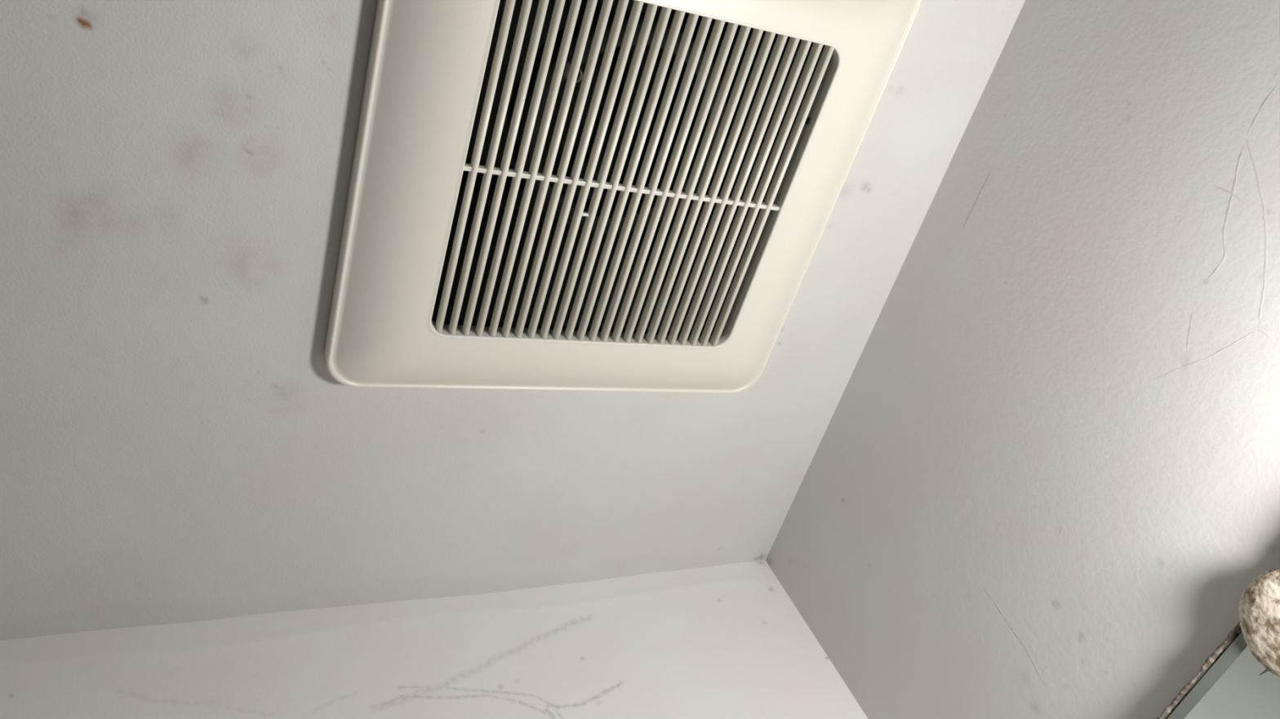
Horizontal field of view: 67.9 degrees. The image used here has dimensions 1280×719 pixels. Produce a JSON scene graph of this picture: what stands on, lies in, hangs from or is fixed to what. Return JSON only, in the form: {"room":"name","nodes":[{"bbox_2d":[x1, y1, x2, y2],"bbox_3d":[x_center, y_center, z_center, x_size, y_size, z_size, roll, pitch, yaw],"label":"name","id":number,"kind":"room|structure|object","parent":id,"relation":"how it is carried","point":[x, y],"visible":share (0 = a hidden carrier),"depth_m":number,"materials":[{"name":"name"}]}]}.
{"room":"damaged room","nodes":[
{"label":"damaged room","id":0,"kind":"room"},
{"bbox_2d":[0,560,867,718],"bbox_3d":[-0.147,0.863,-0.327,1.600,2.412,0.001,1,-56,-27],"label":"wall","id":1,"kind":"structure","parent":0,"point":[728,641],"depth_m":0.73,"materials":[{"name":"paint"}]},
{"bbox_2d":[0,0,1025,640],"bbox_3d":[-0.336,-0.595,0.073,1.600,0.004,1.900,1,-56,-27],"label":"ceiling","id":2,"kind":"structure","parent":0,"point":[180,442],"depth_m":0.62,"materials":[{"name":"paint"}]},
{"bbox_2d":[324,0,921,393],"bbox_3d":[-0.043,-0.165,0.667,0.330,0.218,0.326,2,-56,-28],"label":"exhaust fan","id":3,"kind":"object","parent":2,"relation":"attached to","point":[548,195],"visible":1,"depth_m":0.60,"materials":[{"name":"white plastic"}]},
{"bbox_2d":[765,0,1279,718],"bbox_3d":[0.818,0.089,-0.437,0.001,2.412,1.900,1,-56,-27],"label":"wall","id":4,"kind":"structure","parent":0,"point":[1043,482],"depth_m":0.61,"materials":[{"name":"paint"}]},
{"bbox_2d":[1155,621,1279,718],"bbox_3d":[0.430,0.280,0.292,0.018,0.555,0.590,1,-56,-27],"label":"wall mirror","id":5,"kind":"object","parent":4,"relation":"attached to","point":[1232,687],"visible":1,"depth_m":0.50,"materials":[{"name":"grey mirror"}]},
{"bbox_2d":[1183,645,1279,718],"bbox_3d":[0.424,0.280,0.287,0.002,0.535,0.574,1,-56,-27],"label":"mirror glass","id":6,"kind":"object","parent":5,"relation":"attached to","point":[1232,687],"depth_m":0.50,"materials":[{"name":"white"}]},
{"bbox_2d":[1238,568,1279,677],"bbox_3d":[0.324,0.135,0.472,0.010,0.060,0.061,1,-56,-27],"label":"lump","id":7,"kind":"object","parent":5,"relation":"attached to","point":[1259,608],"visible":1,"depth_m":0.48,"materials":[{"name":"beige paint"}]}
]}

